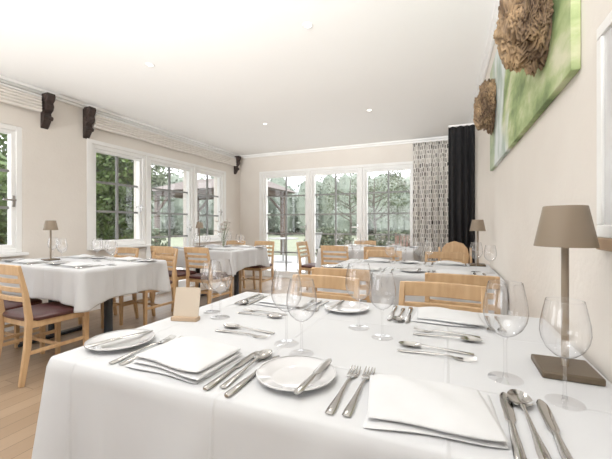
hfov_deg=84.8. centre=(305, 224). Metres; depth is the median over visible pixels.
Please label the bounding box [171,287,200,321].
menu stand
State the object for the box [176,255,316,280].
patio
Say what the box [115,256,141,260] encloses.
folded napkin
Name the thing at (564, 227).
table lamp
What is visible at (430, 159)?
curtain
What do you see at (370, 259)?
folded napkin
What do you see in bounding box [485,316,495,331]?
fork
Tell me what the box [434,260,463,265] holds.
folded napkin
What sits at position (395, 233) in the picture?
garden chair
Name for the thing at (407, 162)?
trim
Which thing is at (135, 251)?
dining chair
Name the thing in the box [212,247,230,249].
folded napkin
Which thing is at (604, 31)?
wall frame
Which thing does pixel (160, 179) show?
tree
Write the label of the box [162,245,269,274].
tablecloth
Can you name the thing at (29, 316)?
dining chair
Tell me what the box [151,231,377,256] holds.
ground
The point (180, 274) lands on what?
dining chair
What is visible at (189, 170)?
door
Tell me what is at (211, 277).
dining chair
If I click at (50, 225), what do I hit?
table lamp
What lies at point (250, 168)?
wall
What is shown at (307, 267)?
dining chair
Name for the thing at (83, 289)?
tablecloth
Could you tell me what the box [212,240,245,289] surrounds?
dining chair
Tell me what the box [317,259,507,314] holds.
tablecloth
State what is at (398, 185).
tree
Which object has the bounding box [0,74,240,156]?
trim
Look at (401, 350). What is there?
fork
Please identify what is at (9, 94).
blind
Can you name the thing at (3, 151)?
tree
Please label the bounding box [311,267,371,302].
dining chair
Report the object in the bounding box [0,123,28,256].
window
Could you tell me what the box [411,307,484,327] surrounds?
folded napkin
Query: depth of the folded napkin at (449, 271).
2.25 m
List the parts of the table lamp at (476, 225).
stem, lamp shade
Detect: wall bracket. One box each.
[40,92,55,129]
[83,106,95,138]
[234,156,240,173]
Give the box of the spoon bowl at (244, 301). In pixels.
[238,300,248,304]
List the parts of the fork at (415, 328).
handle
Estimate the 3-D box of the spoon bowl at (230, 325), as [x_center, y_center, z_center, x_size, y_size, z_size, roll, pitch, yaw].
[-0.244,0.332,1.095,0.061,0.009,0.037,0,0,23]
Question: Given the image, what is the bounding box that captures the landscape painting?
[490,0,580,170]
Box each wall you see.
[0,82,239,323]
[240,141,439,275]
[475,0,611,383]
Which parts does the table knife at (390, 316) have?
blade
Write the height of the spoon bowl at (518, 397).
0.010 m
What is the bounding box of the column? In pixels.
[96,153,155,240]
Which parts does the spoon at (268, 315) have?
handle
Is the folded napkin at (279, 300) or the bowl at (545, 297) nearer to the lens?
the bowl at (545, 297)
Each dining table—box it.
[18,298,112,346]
[195,268,238,296]
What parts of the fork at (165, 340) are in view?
handle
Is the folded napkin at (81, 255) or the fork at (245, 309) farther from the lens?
the folded napkin at (81, 255)
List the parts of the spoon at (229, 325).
handle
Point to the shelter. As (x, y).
(274, 189)
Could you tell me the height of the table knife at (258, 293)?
0.007 m
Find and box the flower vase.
[215,218,232,246]
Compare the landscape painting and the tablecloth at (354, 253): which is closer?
the landscape painting
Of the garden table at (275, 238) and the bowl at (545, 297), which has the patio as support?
the garden table at (275, 238)
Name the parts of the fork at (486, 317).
handle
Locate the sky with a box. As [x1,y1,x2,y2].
[288,184,300,196]
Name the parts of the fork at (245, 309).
handle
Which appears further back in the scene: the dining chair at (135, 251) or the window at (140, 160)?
the window at (140, 160)
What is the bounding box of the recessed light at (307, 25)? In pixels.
[302,22,312,28]
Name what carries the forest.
on the ground
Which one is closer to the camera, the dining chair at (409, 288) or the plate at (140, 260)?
the dining chair at (409, 288)
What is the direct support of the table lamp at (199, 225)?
on the tablecloth at (239, 259)
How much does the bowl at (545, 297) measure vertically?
0.111 m
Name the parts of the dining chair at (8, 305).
leg, seat, leg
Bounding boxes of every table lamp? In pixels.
[41,220,59,260]
[194,222,204,246]
[470,220,485,266]
[531,205,605,386]
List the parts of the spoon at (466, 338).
handle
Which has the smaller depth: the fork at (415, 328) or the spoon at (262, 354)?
the spoon at (262, 354)
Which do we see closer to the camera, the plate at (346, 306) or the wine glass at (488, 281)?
the wine glass at (488, 281)
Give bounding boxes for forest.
[0,148,409,235]
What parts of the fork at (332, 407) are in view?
handle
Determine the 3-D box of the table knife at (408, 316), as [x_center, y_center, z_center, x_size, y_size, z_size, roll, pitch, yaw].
[0.382,0.332,1.243,0.020,0.007,0.222,0,0,21]
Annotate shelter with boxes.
[152,179,296,254]
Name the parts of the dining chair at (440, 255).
rail, leg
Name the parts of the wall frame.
panel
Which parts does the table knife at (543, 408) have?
blade, handle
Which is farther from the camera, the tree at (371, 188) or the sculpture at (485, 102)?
the tree at (371, 188)
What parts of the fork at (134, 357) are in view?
handle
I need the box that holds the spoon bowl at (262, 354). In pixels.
[253,349,271,358]
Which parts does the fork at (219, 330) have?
handle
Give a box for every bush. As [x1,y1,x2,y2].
[0,152,6,244]
[119,225,167,257]
[304,227,353,251]
[368,230,409,246]
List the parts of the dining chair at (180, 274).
rail, leg, seat, seat frame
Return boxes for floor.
[0,275,311,458]
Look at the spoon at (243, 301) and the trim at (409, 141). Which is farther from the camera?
the trim at (409, 141)
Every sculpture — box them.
[473,78,495,134]
[493,0,553,76]
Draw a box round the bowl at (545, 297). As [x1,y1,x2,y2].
[539,297,592,358]
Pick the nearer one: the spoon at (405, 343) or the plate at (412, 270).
the spoon at (405, 343)
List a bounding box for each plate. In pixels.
[1,258,23,261]
[45,261,69,264]
[84,329,154,350]
[89,256,107,258]
[136,259,156,261]
[256,355,335,391]
[321,264,342,267]
[324,301,368,312]
[398,260,418,263]
[400,268,424,272]
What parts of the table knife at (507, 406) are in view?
blade, handle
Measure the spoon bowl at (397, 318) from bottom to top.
0.010 m
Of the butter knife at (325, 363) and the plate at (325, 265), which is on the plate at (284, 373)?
the butter knife at (325, 363)
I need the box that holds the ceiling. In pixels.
[0,0,494,154]
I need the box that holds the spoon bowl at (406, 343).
[398,341,420,346]
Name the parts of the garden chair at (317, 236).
backrest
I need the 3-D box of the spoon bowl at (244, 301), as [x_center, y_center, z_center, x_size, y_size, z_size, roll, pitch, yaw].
[-0.266,0.331,1.422,0.041,0.010,0.068,0,0,22]
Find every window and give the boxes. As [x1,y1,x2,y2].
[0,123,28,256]
[90,144,150,249]
[195,168,227,242]
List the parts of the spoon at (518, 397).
handle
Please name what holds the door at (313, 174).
in the wall at (250, 168)
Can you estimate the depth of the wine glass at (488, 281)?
0.73 m
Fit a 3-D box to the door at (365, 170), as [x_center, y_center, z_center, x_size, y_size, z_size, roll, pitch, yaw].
[1.514,0.005,6.157,0.940,2.170,0.115,0,0,23]
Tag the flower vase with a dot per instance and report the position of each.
(227, 219)
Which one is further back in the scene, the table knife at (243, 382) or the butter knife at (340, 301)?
the butter knife at (340, 301)
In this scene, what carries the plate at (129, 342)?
on the tablecloth at (91, 407)
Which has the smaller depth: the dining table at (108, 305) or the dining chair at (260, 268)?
the dining table at (108, 305)
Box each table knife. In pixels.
[203,351,257,390]
[224,355,279,397]
[234,293,260,303]
[245,294,271,304]
[387,305,397,319]
[404,307,412,322]
[499,392,526,458]
[536,399,572,458]
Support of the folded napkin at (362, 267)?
on the tablecloth at (383, 291)
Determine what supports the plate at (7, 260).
on the tablecloth at (83, 289)
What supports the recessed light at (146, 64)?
in the ceiling
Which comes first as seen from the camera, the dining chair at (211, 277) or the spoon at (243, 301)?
the spoon at (243, 301)
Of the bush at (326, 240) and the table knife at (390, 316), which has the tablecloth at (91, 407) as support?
the table knife at (390, 316)
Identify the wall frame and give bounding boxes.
[596,10,611,251]
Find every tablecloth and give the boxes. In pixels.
[0,256,170,312]
[31,292,611,458]
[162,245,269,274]
[315,245,420,267]
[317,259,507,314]
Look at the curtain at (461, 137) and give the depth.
4.40 m
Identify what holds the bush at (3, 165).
on the patio
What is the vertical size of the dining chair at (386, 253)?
0.822 m
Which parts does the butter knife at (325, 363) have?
handle, blade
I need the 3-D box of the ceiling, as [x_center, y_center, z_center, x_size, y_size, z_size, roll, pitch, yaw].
[-1.009,-1.585,2.594,4.970,0.150,8.900,0,0,23]
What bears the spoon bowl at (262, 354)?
on the spoon at (262, 354)
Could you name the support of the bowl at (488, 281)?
on the wine glass at (488, 281)
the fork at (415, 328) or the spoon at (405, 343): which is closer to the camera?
the spoon at (405, 343)
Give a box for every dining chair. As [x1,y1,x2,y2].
[0,264,88,387]
[3,296,45,353]
[78,247,138,328]
[119,248,177,325]
[150,246,198,311]
[184,247,232,304]
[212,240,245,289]
[239,241,274,293]
[290,274,359,301]
[296,241,315,291]
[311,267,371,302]
[321,246,348,267]
[354,240,375,244]
[364,247,394,259]
[366,250,401,260]
[399,281,487,312]
[425,252,465,262]
[425,272,500,314]
[438,241,471,263]
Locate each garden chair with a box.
[297,232,321,262]
[392,233,409,246]
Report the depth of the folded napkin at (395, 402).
0.57 m
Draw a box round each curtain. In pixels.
[413,139,447,261]
[448,123,474,263]
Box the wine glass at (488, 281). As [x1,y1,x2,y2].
[483,281,528,375]
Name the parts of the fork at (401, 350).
handle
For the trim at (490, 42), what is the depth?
2.83 m
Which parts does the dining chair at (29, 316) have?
leg, rail, leg, seat, seat frame, leg, leg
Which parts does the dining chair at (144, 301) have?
leg, leg, leg, seat frame, rail, leg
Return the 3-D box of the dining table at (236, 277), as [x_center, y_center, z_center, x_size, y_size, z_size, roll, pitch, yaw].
[-1.321,0.716,4.948,1.162,0.748,0.892,0,0,23]
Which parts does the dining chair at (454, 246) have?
leg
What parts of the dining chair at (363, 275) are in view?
leg, rail, leg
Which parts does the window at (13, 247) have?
sash, handle, sill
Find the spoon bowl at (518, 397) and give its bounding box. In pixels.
[507,389,532,406]
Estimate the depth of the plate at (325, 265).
2.68 m
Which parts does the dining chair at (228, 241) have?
rail, leg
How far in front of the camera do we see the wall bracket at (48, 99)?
3.72 m
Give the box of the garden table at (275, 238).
[268,237,297,262]
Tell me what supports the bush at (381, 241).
on the ground
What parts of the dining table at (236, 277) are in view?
leg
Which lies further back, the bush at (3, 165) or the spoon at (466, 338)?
the bush at (3, 165)
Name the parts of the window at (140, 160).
sash, sill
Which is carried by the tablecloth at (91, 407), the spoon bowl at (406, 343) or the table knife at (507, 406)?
the table knife at (507, 406)
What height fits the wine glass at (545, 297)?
0.194 m
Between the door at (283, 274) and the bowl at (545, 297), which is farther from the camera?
the door at (283, 274)
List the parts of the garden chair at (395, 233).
backrest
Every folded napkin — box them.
[11,259,44,263]
[56,262,92,267]
[67,254,94,257]
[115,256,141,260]
[125,336,245,383]
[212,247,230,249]
[254,293,316,308]
[350,265,382,271]
[363,258,389,262]
[363,374,508,448]
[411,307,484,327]
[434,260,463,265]
[436,269,471,274]
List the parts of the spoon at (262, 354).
handle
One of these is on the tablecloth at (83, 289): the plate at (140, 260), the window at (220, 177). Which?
the plate at (140, 260)
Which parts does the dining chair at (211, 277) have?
leg, rail, leg, seat, seat frame, leg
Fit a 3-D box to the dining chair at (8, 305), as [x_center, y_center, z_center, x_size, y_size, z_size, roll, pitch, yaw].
[-2.487,0.681,2.703,0.418,0.822,0.481,0,0,23]
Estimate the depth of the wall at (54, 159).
3.96 m
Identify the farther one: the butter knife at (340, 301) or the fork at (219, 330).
the butter knife at (340, 301)
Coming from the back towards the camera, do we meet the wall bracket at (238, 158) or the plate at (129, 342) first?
the wall bracket at (238, 158)
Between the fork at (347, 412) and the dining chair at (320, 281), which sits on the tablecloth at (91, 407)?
the fork at (347, 412)
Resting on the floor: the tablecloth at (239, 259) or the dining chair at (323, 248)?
the dining chair at (323, 248)
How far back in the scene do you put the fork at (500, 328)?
1.09 m
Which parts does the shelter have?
post, post, post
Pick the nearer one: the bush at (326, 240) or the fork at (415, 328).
the fork at (415, 328)
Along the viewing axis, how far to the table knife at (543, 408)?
0.55 m
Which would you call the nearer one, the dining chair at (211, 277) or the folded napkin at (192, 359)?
the folded napkin at (192, 359)
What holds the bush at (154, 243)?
on the patio
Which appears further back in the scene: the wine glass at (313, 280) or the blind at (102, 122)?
the blind at (102, 122)
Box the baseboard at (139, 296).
[4,275,233,330]
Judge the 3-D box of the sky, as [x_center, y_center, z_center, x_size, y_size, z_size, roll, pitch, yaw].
[-13.127,-5.161,53.592,134.141,15.898,117.365,0,0,23]
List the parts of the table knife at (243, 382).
handle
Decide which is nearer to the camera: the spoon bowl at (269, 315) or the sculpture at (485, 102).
the spoon bowl at (269, 315)
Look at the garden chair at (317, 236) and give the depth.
9.79 m
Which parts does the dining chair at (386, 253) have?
rail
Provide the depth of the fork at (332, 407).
0.65 m
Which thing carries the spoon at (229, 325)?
on the tablecloth at (91, 407)
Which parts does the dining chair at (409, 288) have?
leg, rail, leg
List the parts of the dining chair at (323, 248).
leg, rail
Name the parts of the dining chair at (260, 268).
leg, leg, seat frame, seat, leg, rail, leg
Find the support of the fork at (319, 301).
on the tablecloth at (91, 407)
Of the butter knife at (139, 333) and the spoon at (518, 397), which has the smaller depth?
the spoon at (518, 397)
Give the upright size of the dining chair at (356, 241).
0.822 m
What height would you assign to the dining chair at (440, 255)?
0.822 m
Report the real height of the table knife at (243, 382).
0.007 m
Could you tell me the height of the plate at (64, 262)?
0.017 m
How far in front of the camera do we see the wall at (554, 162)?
1.19 m
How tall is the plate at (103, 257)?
0.017 m
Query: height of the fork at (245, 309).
0.008 m
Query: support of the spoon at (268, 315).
on the tablecloth at (91, 407)
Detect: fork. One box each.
[109,335,175,363]
[119,336,182,364]
[215,329,268,337]
[243,308,286,314]
[301,300,321,310]
[311,301,328,311]
[325,365,360,414]
[342,366,374,416]
[397,349,476,361]
[413,327,479,337]
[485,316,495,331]
[494,316,506,331]
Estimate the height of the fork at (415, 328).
0.008 m
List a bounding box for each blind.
[0,82,41,111]
[93,113,236,165]
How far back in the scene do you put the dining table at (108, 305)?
2.96 m
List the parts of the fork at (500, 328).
handle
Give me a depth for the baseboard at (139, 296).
4.60 m
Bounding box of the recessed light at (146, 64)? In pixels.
[145,63,153,66]
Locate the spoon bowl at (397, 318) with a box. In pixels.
[393,316,404,321]
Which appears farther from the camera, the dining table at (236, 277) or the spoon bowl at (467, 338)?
the dining table at (236, 277)
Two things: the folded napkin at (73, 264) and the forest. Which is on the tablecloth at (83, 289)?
the folded napkin at (73, 264)
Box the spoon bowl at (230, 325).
[223,323,239,327]
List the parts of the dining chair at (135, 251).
leg, leg, rail, leg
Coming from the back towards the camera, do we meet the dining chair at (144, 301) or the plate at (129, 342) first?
the dining chair at (144, 301)
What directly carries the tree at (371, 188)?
on the ground
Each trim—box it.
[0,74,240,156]
[87,138,225,296]
[241,136,447,158]
[259,161,412,252]
[469,0,499,122]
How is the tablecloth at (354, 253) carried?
on the dining table
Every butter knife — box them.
[84,330,152,347]
[294,358,331,394]
[326,300,344,309]
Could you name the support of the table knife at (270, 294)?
on the tablecloth at (91, 407)
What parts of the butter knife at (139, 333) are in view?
handle, blade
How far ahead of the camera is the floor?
2.67 m
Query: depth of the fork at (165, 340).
0.88 m
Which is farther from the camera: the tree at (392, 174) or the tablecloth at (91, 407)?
the tree at (392, 174)
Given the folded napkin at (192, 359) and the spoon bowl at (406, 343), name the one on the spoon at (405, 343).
the spoon bowl at (406, 343)
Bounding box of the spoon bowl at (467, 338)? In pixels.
[460,336,482,341]
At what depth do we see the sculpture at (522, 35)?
1.17 m
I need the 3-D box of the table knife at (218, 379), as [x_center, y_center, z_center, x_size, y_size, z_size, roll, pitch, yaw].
[-0.165,0.332,0.781,0.020,0.007,0.222,0,0,21]
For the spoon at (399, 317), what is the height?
0.012 m
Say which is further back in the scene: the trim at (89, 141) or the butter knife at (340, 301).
the trim at (89, 141)
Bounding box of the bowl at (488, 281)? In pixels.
[483,281,528,337]
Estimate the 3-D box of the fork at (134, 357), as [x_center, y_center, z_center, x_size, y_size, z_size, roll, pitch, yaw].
[-0.402,0.331,0.894,0.025,0.008,0.206,0,0,24]
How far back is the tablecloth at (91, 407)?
0.74 m
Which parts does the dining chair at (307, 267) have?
leg, rail, seat, leg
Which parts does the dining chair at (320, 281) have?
leg, rail, leg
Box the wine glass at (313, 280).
[286,280,316,353]
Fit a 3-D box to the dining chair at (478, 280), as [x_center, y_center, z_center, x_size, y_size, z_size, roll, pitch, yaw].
[0.944,0.681,2.042,0.418,0.822,0.481,0,0,25]
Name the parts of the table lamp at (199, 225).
lamp shade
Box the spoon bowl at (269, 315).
[267,314,281,317]
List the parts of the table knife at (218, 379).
handle, blade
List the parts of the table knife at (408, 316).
blade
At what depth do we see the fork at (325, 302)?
1.34 m
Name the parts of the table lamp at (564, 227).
stem, lamp shade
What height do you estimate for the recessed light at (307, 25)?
0.005 m
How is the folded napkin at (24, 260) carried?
on the tablecloth at (83, 289)
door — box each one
[149,157,193,294]
[262,171,307,277]
[310,168,360,274]
[362,164,412,245]
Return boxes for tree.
[0,133,6,176]
[151,164,174,201]
[316,175,385,243]
[345,173,409,232]
[382,170,409,220]
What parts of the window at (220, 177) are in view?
sash, sill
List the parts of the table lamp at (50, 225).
lamp shade, stem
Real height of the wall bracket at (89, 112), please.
0.379 m
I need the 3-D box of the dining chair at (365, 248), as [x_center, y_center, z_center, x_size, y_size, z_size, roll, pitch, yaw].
[0.982,0.681,4.348,0.418,0.822,0.481,0,0,22]
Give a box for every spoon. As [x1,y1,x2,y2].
[220,349,271,388]
[223,323,274,333]
[237,312,281,317]
[238,295,264,304]
[393,308,404,321]
[398,341,473,354]
[413,333,482,341]
[507,389,550,458]
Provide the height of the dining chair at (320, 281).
0.822 m
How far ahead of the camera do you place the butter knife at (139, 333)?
0.93 m
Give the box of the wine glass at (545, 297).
[539,297,592,407]
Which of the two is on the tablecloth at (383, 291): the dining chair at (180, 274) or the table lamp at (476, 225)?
the table lamp at (476, 225)
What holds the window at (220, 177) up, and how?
in the wall at (54, 159)
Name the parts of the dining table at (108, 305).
leg, leg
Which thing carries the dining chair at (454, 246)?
on the floor
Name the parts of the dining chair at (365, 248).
rail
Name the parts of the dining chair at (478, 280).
leg, rail, leg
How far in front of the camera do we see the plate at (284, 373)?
0.74 m

